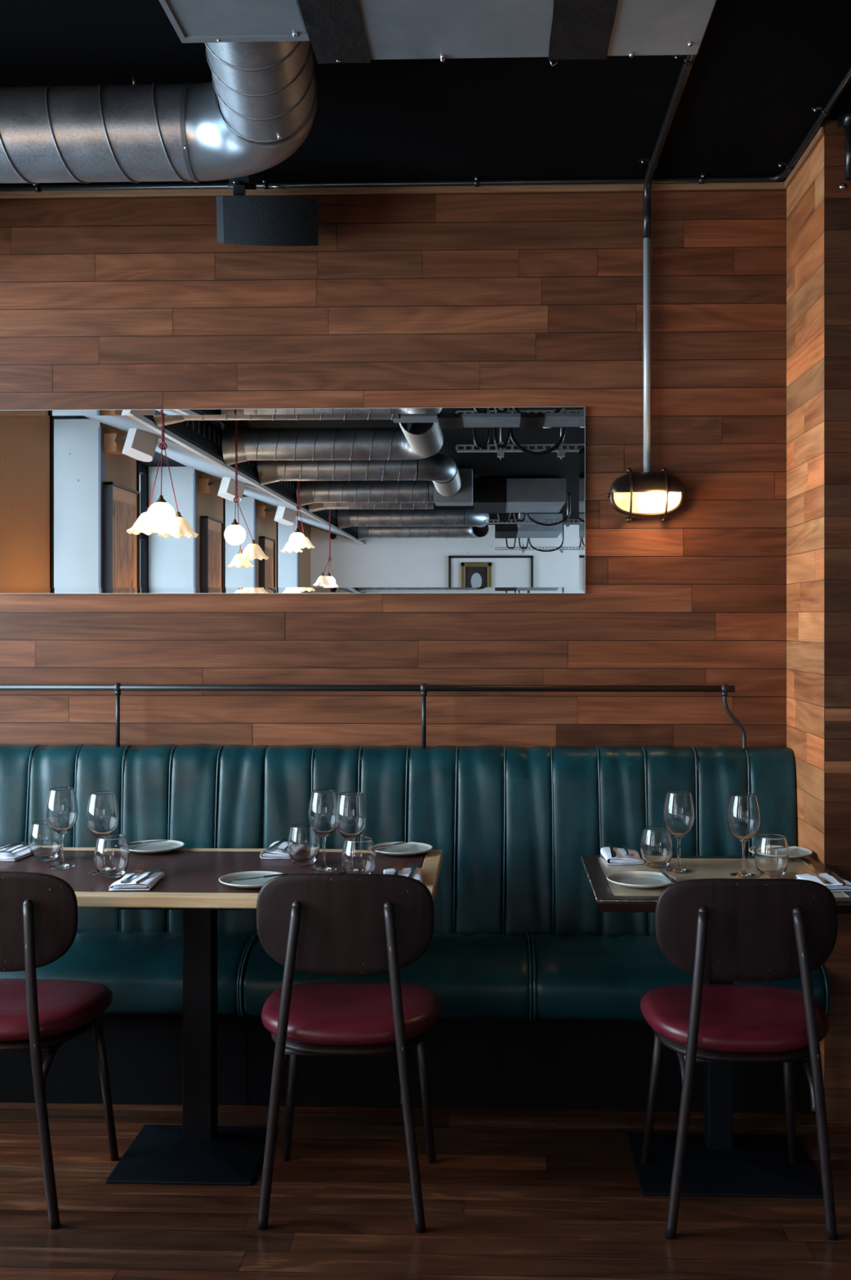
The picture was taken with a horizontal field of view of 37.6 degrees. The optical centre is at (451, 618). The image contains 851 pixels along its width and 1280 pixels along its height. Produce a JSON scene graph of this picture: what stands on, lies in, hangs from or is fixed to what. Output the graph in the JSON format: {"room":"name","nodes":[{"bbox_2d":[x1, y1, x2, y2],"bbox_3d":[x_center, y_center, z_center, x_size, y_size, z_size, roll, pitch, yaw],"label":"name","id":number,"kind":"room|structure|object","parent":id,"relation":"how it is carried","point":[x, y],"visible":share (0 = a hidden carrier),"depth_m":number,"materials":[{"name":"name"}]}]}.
{"room":"restaurant","nodes":[
{"label":"restaurant","id":0,"kind":"room"},
{"bbox_2d":[0,177,786,747],"bbox_3d":[-0.752,0.001,4.248,4.901,3.082,0.201,0,0,2],"label":"wall","id":1,"kind":"structure","parent":0,"point":[507,299],"depth_m":4.12,"materials":[{"name":"brown wood"}]},
{"bbox_2d":[0,406,584,593],"bbox_3d":[-0.809,-0.388,4.144,2.495,0.611,0.012,0,0,2],"label":"wall mirror","id":2,"kind":"object","parent":1,"relation":"attached to","point":[402,500],"visible":1,"depth_m":4.13,"materials":[{"name":"white mirror"}]},
{"bbox_2d":[0,126,823,198],"bbox_3d":[-1.064,-1.412,3.924,4.301,0.020,0.470,0,0,2],"label":"trim","id":3,"kind":"structure","parent":1,"relation":"attached to","point":[761,185],"depth_m":4.11,"materials":[{"name":"brown wood"}]},
{"bbox_2d":[606,467,684,522],"bbox_3d":[0.629,-0.401,4.042,0.251,0.180,0.116,0,0,2],"label":"lamp","id":4,"kind":"object","parent":1,"relation":"attached to","point":[637,494],"visible":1,"depth_m":4.01,"materials":[{"name":"white glass"}]},
{"bbox_2d":[608,471,684,493],"bbox_3d":[0.632,-0.439,4.024,0.242,0.072,0.063,0,0,2],"label":"hood","id":5,"kind":"object","parent":4,"relation":"attached to","point":[637,482],"depth_m":4.00,"materials":[{"name":"brown metal"}]},
{"bbox_2d":[638,53,697,471],"bbox_3d":[0.587,-0.951,2.988,0.065,0.980,2.212,0,0,2],"label":"conduit pipe","id":6,"kind":"object","parent":1,"relation":"attached to","point":[688,60],"visible":0.9,"depth_m":4.07,"materials":[{"name":"grey metal"}]},
{"bbox_2d":[0,1102,850,1279],"bbox_3d":[1.616,1.510,-3.423,10.268,0.100,15.370,0,0,2],"label":"floor","id":7,"kind":"structure","parent":0,"point":[508,1194],"depth_m":3.08,"materials":[{"name":"brown wood"}]},
{"bbox_2d":[0,871,119,1229],"bbox_3d":[-1.121,1.040,3.208,0.455,0.842,0.430,0,0,5],"label":"dining chair","id":8,"kind":"object","parent":7,"relation":"on","point":[39,915],"visible":1,"depth_m":3.05,"materials":[{"name":"red leather"}]},
{"bbox_2d":[0,743,269,1105],"bbox_3d":[-1.381,0.936,3.914,1.553,1.047,0.517,0,0,2],"label":"banquette","id":9,"kind":"object","parent":7,"relation":"on","point":[196,795],"visible":0.64,"depth_m":3.96,"materials":[{"name":"teal leather"}]},
{"bbox_2d":[0,682,746,749],"bbox_3d":[-0.607,0.315,4.059,3.104,0.211,0.029,0,0,2],"label":"rail","id":10,"kind":"object","parent":9,"relation":"on","point":[117,687],"visible":1,"depth_m":4.04,"materials":[{"name":"black metal"}]},
{"bbox_2d":[0,847,442,1185],"bbox_3d":[-0.808,1.085,3.530,1.540,0.750,0.670,0,0,2],"label":"dining table","id":11,"kind":"object","parent":7,"relation":"on","point":[197,1151],"visible":0.69,"depth_m":3.42,"materials":[{"name":"brown wood"}]},
{"bbox_2d":[0,844,31,861],"bbox_3d":[-1.313,0.700,3.735,0.111,0.020,0.174,0,0,10],"label":"folded napkin","id":12,"kind":"object","parent":11,"relation":"on","point":[20,853],"visible":0.8,"depth_m":3.71,"materials":[{"name":"white fabric"}]},
{"bbox_2d":[0,840,25,849],"bbox_3d":[-1.338,0.687,3.745,0.015,0.007,0.200,0,0,14],"label":"table knife","id":13,"kind":"object","parent":12,"relation":"on","point":[22,842],"visible":1,"depth_m":3.78,"materials":[{"name":"silver metal"}]},
{"bbox_2d":[0,843,29,853],"bbox_3d":[-1.300,0.684,3.725,0.024,0.018,0.195,0,0,12],"label":"fork","id":14,"kind":"object","parent":12,"relation":"on","point":[28,844],"visible":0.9,"depth_m":3.73,"materials":[{"name":"silver metal"}]},
{"bbox_2d":[28,820,60,862],"bbox_3d":[-1.190,0.654,3.668,0.093,0.111,0.093,0,0,2],"label":"glass","id":15,"kind":"object","parent":11,"relation":"on","point":[44,842],"visible":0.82,"depth_m":3.63,"materials":[{"name":"clear glass"}]},
{"bbox_2d":[45,786,78,869],"bbox_3d":[-1.113,0.598,3.572,0.089,0.223,0.089,0,0,2],"label":"wine glass","id":16,"kind":"object","parent":11,"relation":"on","point":[61,808],"visible":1,"depth_m":3.54,"materials":[{"name":"white"}]},
{"bbox_2d":[45,786,78,834],"bbox_3d":[-1.113,0.552,3.572,0.089,0.130,0.089,0,0,2],"label":"bowl","id":17,"kind":"object","parent":16,"relation":"on","point":[61,808],"depth_m":3.54,"materials":[{"name":"clear glass"}]},
{"bbox_2d":[85,791,119,875],"bbox_3d":[-0.973,0.598,3.489,0.089,0.223,0.089,0,0,29],"label":"wine glass","id":18,"kind":"object","parent":11,"relation":"on","point":[102,817],"visible":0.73,"depth_m":3.46,"materials":[{"name":"white"}]},
{"bbox_2d":[85,791,119,837],"bbox_3d":[-0.973,0.552,3.489,0.089,0.130,0.089,0,0,29],"label":"bowl","id":19,"kind":"object","parent":18,"relation":"on","point":[102,817],"depth_m":3.46,"materials":[{"name":"clear glass"}]},
{"bbox_2d":[93,834,128,878],"bbox_3d":[-0.931,0.654,3.430,0.093,0.111,0.093,0,0,2],"label":"glass","id":20,"kind":"object","parent":11,"relation":"on","point":[111,856],"visible":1,"depth_m":3.40,"materials":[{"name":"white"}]},
{"bbox_2d":[108,871,164,890],"bbox_3d":[-0.838,0.700,3.339,0.111,0.020,0.174,0,0,0],"label":"folded napkin","id":21,"kind":"object","parent":11,"relation":"on","point":[151,881],"visible":0.82,"depth_m":3.28,"materials":[{"name":"white fabric"}]},
{"bbox_2d":[120,862,147,883],"bbox_3d":[-0.853,0.686,3.361,0.024,0.018,0.195,0,0,2],"label":"fork","id":22,"kind":"object","parent":21,"relation":"on","point":[136,872],"visible":1,"depth_m":3.40,"materials":[{"name":"silver metal"}]},
{"bbox_2d":[134,867,161,884],"bbox_3d":[-0.812,0.689,3.349,0.015,0.007,0.200,0,0,4],"label":"table knife","id":23,"kind":"object","parent":21,"relation":"on","point":[154,871],"visible":1,"depth_m":3.34,"materials":[{"name":"silver metal"}]},
{"bbox_2d":[128,840,184,853],"bbox_3d":[-0.910,0.702,3.823,0.185,0.017,0.185,0,0,2],"label":"plate","id":24,"kind":"object","parent":11,"relation":"on","point":[157,847],"visible":0.84,"depth_m":3.84,"materials":[{"name":"white ceramic"}]},
{"bbox_2d":[127,840,168,845],"bbox_3d":[-0.949,0.689,3.838,0.165,0.007,0.015,0,0,-34],"label":"butter knife","id":25,"kind":"object","parent":24,"relation":"on","point":[132,843],"visible":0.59,"depth_m":3.83,"materials":[{"name":"silver metal"}]},
{"bbox_2d":[218,871,281,888],"bbox_3d":[-0.527,0.702,3.339,0.185,0.017,0.185,0,0,2],"label":"plate","id":26,"kind":"object","parent":11,"relation":"on","point":[227,879],"visible":0.68,"depth_m":3.37,"materials":[{"name":"white ceramic"}]},
{"bbox_2d":[232,872,292,880],"bbox_3d":[-0.501,0.689,3.328,0.165,0.007,0.015,0,0,-31],"label":"butter knife","id":27,"kind":"object","parent":26,"relation":"on","point":[280,874],"visible":0.81,"depth_m":3.33,"materials":[{"name":"silver metal"}]},
{"bbox_2d":[259,840,290,858],"bbox_3d":[-0.507,0.698,3.770,0.100,0.023,0.174,0,0,6],"label":"folded napkin","id":28,"kind":"object","parent":11,"relation":"on","point":[273,853],"visible":0.44,"depth_m":3.70,"materials":[{"name":"white fabric"}]},
{"bbox_2d":[262,839,286,852],"bbox_3d":[-0.533,0.687,3.778,0.015,0.007,0.200,0,0,10],"label":"table knife","id":29,"kind":"object","parent":28,"relation":"on","point":[282,840],"visible":1,"depth_m":3.77,"materials":[{"name":"silver metal"}]},
{"bbox_2d":[275,846,288,850],"bbox_3d":[-0.493,0.684,3.761,0.024,0.018,0.195,0,0,8],"label":"fork","id":30,"kind":"object","parent":28,"relation":"on","point":[286,847],"visible":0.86,"depth_m":3.71,"materials":[{"name":"silver metal"}]},
{"bbox_2d":[287,823,319,865],"bbox_3d":[-0.426,0.654,3.612,0.093,0.111,0.093,0,0,2],"label":"glass","id":31,"kind":"object","parent":11,"relation":"on","point":[303,843],"visible":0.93,"depth_m":3.58,"materials":[{"name":"clear glass"}]},
{"bbox_2d":[307,789,337,872],"bbox_3d":[-0.359,0.598,3.526,0.089,0.223,0.089,0,0,-34],"label":"wine glass","id":32,"kind":"object","parent":11,"relation":"on","point":[322,802],"visible":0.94,"depth_m":3.49,"materials":[{"name":"white"}]},
{"bbox_2d":[307,789,337,837],"bbox_3d":[-0.359,0.552,3.526,0.089,0.130,0.089,0,0,-34],"label":"bowl","id":33,"kind":"object","parent":32,"relation":"on","point":[322,802],"depth_m":3.49,"materials":[{"name":"clear glass"}]},
{"bbox_2d":[334,791,367,873],"bbox_3d":[-0.279,0.598,3.474,0.089,0.223,0.089,0,0,-7],"label":"wine glass","id":34,"kind":"object","parent":11,"relation":"on","point":[350,817],"visible":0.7,"depth_m":3.44,"materials":[{"name":"white"}]},
{"bbox_2d":[334,791,367,838],"bbox_3d":[-0.279,0.552,3.474,0.089,0.130,0.089,0,0,-7],"label":"bowl","id":35,"kind":"object","parent":34,"relation":"on","point":[350,817],"depth_m":3.44,"materials":[{"name":"clear glass"}]},
{"bbox_2d":[341,836,375,873],"bbox_3d":[-0.252,0.654,3.394,0.093,0.111,0.093,0,0,2],"label":"glass","id":36,"kind":"object","parent":11,"relation":"on","point":[358,853],"visible":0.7,"depth_m":3.36,"materials":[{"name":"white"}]},
{"bbox_2d":[382,866,422,882],"bbox_3d":[-0.133,0.700,3.394,0.111,0.020,0.174,0,0,-1],"label":"folded napkin","id":37,"kind":"object","parent":11,"relation":"on","point":[406,872],"visible":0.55,"depth_m":3.42,"materials":[{"name":"white fabric"}]},
{"bbox_2d":[393,858,402,875],"bbox_3d":[-0.149,0.686,3.417,0.024,0.018,0.195,0,0,1],"label":"fork","id":38,"kind":"object","parent":37,"relation":"on","point":[396,868],"visible":0.88,"depth_m":3.46,"materials":[{"name":"silver metal"}]},
{"bbox_2d":[408,863,417,877],"bbox_3d":[-0.108,0.689,3.405,0.015,0.007,0.200,0,0,3],"label":"table knife","id":39,"kind":"object","parent":37,"relation":"on","point":[413,867],"visible":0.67,"depth_m":3.42,"materials":[{"name":"silver metal"}]},
{"bbox_2d":[373,841,432,856],"bbox_3d":[-0.149,0.702,3.787,0.185,0.017,0.185,0,0,2],"label":"plate","id":40,"kind":"object","parent":11,"relation":"on","point":[411,848],"visible":0.88,"depth_m":3.81,"materials":[{"name":"white ceramic"}]},
{"bbox_2d":[374,841,410,849],"bbox_3d":[-0.183,0.689,3.798,0.017,0.007,0.165,0,0,42],"label":"butter knife","id":41,"kind":"object","parent":40,"relation":"on","point":[402,842],"visible":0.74,"depth_m":3.78,"materials":[{"name":"silver metal"}]},
{"bbox_2d":[256,873,440,1233],"bbox_3d":[-0.256,1.040,3.179,0.455,0.842,0.430,0,0,2],"label":"dining chair","id":42,"kind":"object","parent":7,"relation":"on","point":[344,924],"visible":1,"depth_m":3.03,"materials":[{"name":"red leather"}]},
{"bbox_2d":[238,744,828,1113],"bbox_3d":[0.238,0.936,3.847,1.689,1.046,0.539,0,0,2],"label":"banquette","id":43,"kind":"object","parent":7,"relation":"on","point":[540,988],"visible":0.66,"depth_m":3.92,"materials":[{"name":"teal leather"}]},
{"bbox_2d":[580,854,850,1198],"bbox_3d":[0.723,1.085,3.442,0.694,0.750,0.600,0,0,2],"label":"dining table","id":44,"kind":"object","parent":7,"relation":"on","point":[718,1162],"visible":0.62,"depth_m":3.34,"materials":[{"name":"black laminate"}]},
{"bbox_2d":[600,846,644,864],"bbox_3d":[0.501,0.700,3.685,0.111,0.020,0.174,0,0,0],"label":"folded napkin","id":45,"kind":"object","parent":44,"relation":"on","point":[620,859],"visible":0.91,"depth_m":3.64,"materials":[{"name":"white fabric"}]},
{"bbox_2d":[608,844,616,857],"bbox_3d":[0.475,0.687,3.690,0.015,0.007,0.200,0,0,4],"label":"table knife","id":46,"kind":"object","parent":45,"relation":"on","point":[613,854],"visible":1,"depth_m":3.67,"materials":[{"name":"silver metal"}]},
{"bbox_2d":[621,845,634,856],"bbox_3d":[0.517,0.684,3.678,0.024,0.018,0.195,0,0,2],"label":"fork","id":47,"kind":"object","parent":45,"relation":"on","point":[624,847],"visible":1,"depth_m":3.69,"materials":[{"name":"silver metal"}]},
{"bbox_2d":[606,871,675,888],"bbox_3d":[0.507,0.702,3.339,0.185,0.017,0.185,0,0,2],"label":"plate","id":48,"kind":"object","parent":44,"relation":"on","point":[633,879],"visible":0.97,"depth_m":3.37,"materials":[{"name":"white ceramic"}]},
{"bbox_2d":[658,870,676,883],"bbox_3d":[0.578,0.689,3.329,0.016,0.007,0.165,0,0,-3],"label":"butter knife","id":49,"kind":"object","parent":48,"relation":"on","point":[672,880],"visible":0.94,"depth_m":3.33,"materials":[{"name":"silver metal"}]},
{"bbox_2d":[640,826,672,868],"bbox_3d":[0.585,0.654,3.564,0.093,0.111,0.093,0,0,2],"label":"glass","id":50,"kind":"object","parent":44,"relation":"on","point":[655,842],"visible":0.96,"depth_m":3.53,"materials":[{"name":"clear glass"}]},
{"bbox_2d":[662,790,694,873],"bbox_3d":[0.638,0.598,3.511,0.089,0.223,0.089,0,0,20],"label":"wine glass","id":51,"kind":"object","parent":44,"relation":"on","point":[678,812],"visible":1,"depth_m":3.48,"materials":[{"name":"white"}]},
{"bbox_2d":[662,790,694,838],"bbox_3d":[0.638,0.552,3.511,0.089,0.130,0.089,0,0,20],"label":"bowl","id":52,"kind":"object","parent":51,"relation":"on","point":[678,812],"depth_m":3.48,"materials":[{"name":"clear glass"}]},
{"bbox_2d":[726,792,759,877],"bbox_3d":[0.806,0.598,3.452,0.089,0.223,0.089,0,0,-43],"label":"wine glass","id":53,"kind":"object","parent":44,"relation":"on","point":[743,820],"visible":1,"depth_m":3.42,"materials":[{"name":"white"}]},
{"bbox_2d":[726,792,759,842],"bbox_3d":[0.806,0.552,3.452,0.089,0.130,0.089,0,0,-43],"label":"bowl","id":54,"kind":"object","parent":53,"relation":"on","point":[743,820],"depth_m":3.42,"materials":[{"name":"clear glass"}]},
{"bbox_2d":[754,833,788,878],"bbox_3d":[0.880,0.654,3.437,0.093,0.111,0.093,0,0,2],"label":"glass","id":55,"kind":"object","parent":44,"relation":"on","point":[771,850],"visible":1,"depth_m":3.40,"materials":[{"name":"clear glass"}]},
{"bbox_2d":[748,845,812,859],"bbox_3d":[0.982,0.702,3.735,0.185,0.017,0.185,0,0,2],"label":"plate","id":56,"kind":"object","parent":44,"relation":"on","point":[794,852],"visible":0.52,"depth_m":3.75,"materials":[{"name":"white ceramic"}]},
{"bbox_2d":[795,872,850,891],"bbox_3d":[0.993,0.700,3.325,0.111,0.020,0.174,0,0,-1],"label":"folded napkin","id":57,"kind":"object","parent":44,"relation":"on","point":[833,886],"visible":0.55,"depth_m":3.29,"materials":[{"name":"white fabric"}]},
{"bbox_2d":[803,863,829,884],"bbox_3d":[0.978,0.686,3.348,0.024,0.018,0.195,0,0,1],"label":"fork","id":58,"kind":"object","parent":57,"relation":"on","point":[812,873],"visible":1,"depth_m":3.39,"materials":[{"name":"silver metal"}]},
{"bbox_2d":[823,868,844,885],"bbox_3d":[1.019,0.689,3.336,0.015,0.007,0.200,0,0,3],"label":"table knife","id":59,"kind":"object","parent":57,"relation":"on","point":[828,872],"visible":1,"depth_m":3.33,"materials":[{"name":"silver metal"}]},
{"bbox_2d":[640,878,837,1240],"bbox_3d":[0.708,1.040,3.128,0.455,0.854,0.450,0,2,1],"label":"dining chair","id":60,"kind":"object","parent":7,"relation":"on","point":[718,929],"visible":1,"depth_m":2.97,"materials":[{"name":"red leather"}]},
{"bbox_2d":[0,0,850,185],"bbox_3d":[0.681,-1.515,-3.441,8.800,0.150,15.470,0,0,2],"label":"ceiling","id":61,"kind":"structure","parent":0,"point":[754,81],"depth_m":3.43,"materials":[{"name":"black paint"}]},
{"bbox_2d":[0,40,316,184],"bbox_3d":[-1.064,-1.299,3.011,1.550,0.292,0.820,0,0,2],"label":"spiral duct","id":62,"kind":"object","parent":61,"relation":"hanging from","point":[258,107],"visible":0.9,"depth_m":3.18,"materials":[{"name":"metal"}]},
{"bbox_2d":[158,0,309,43],"bbox_3d":[-0.442,-1.306,2.155,0.266,0.228,0.876,0,0,2],"label":"ceiling panel","id":63,"kind":"object","parent":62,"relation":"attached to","point":[193,21],"visible":0.98,"depth_m":2.51,"materials":[{"name":"silver metal"}]},
{"bbox_2d":[215,176,318,245],"bbox_3d":[-0.587,-1.290,3.988,0.323,0.234,0.185,0,0,-5],"label":"loudspeaker","id":64,"kind":"object","parent":61,"relation":"hanging from","point":[242,219],"visible":1,"depth_m":3.93,"materials":[{"name":"grey plastic"}]},
{"bbox_2d":[222,195,318,245],"bbox_3d":[-0.583,-1.251,3.938,0.324,0.156,0.087,0,0,-1],"label":"grille","id":65,"kind":"object","parent":64,"relation":"attached to","point":[247,220],"depth_m":3.93,"materials":[{"name":"black metal"}]},
{"bbox_2d":[0,66,850,191],"bbox_3d":[-0.568,-1.428,3.178,3.244,0.026,1.913,0,0,2],"label":"conduit","id":66,"kind":"object","parent":61,"relation":"attached to","point":[825,111],"visible":0.95,"depth_m":4.09,"materials":[{"name":"black metal"}]},
{"bbox_2d":[297,0,716,66],"bbox_3d":[0.096,-1.286,2.091,0.801,0.248,1.095,0,0,2],"label":"ceiling panel","id":67,"kind":"object","parent":61,"relation":"hanging from","point":[339,31],"visible":1,"depth_m":2.50,"materials":[{"name":"grey metal"}]},
{"bbox_2d":[786,120,850,1124],"bbox_3d":[2.409,0.001,3.803,2.649,3.082,0.472,0,0,2],"label":"wall","id":68,"kind":"structure","parent":0,"point":[805,215],"depth_m":3.62,"materials":[{"name":"brown wood"}]},
{"bbox_2d":[835,113,850,189],"bbox_3d":[1.141,-1.353,3.588,0.060,0.232,0.050,0,0,2],"label":"pipe","id":69,"kind":"object","parent":68,"relation":"attached to","point":[844,122],"visible":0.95,"depth_m":3.57,"materials":[{"name":"black metal"}]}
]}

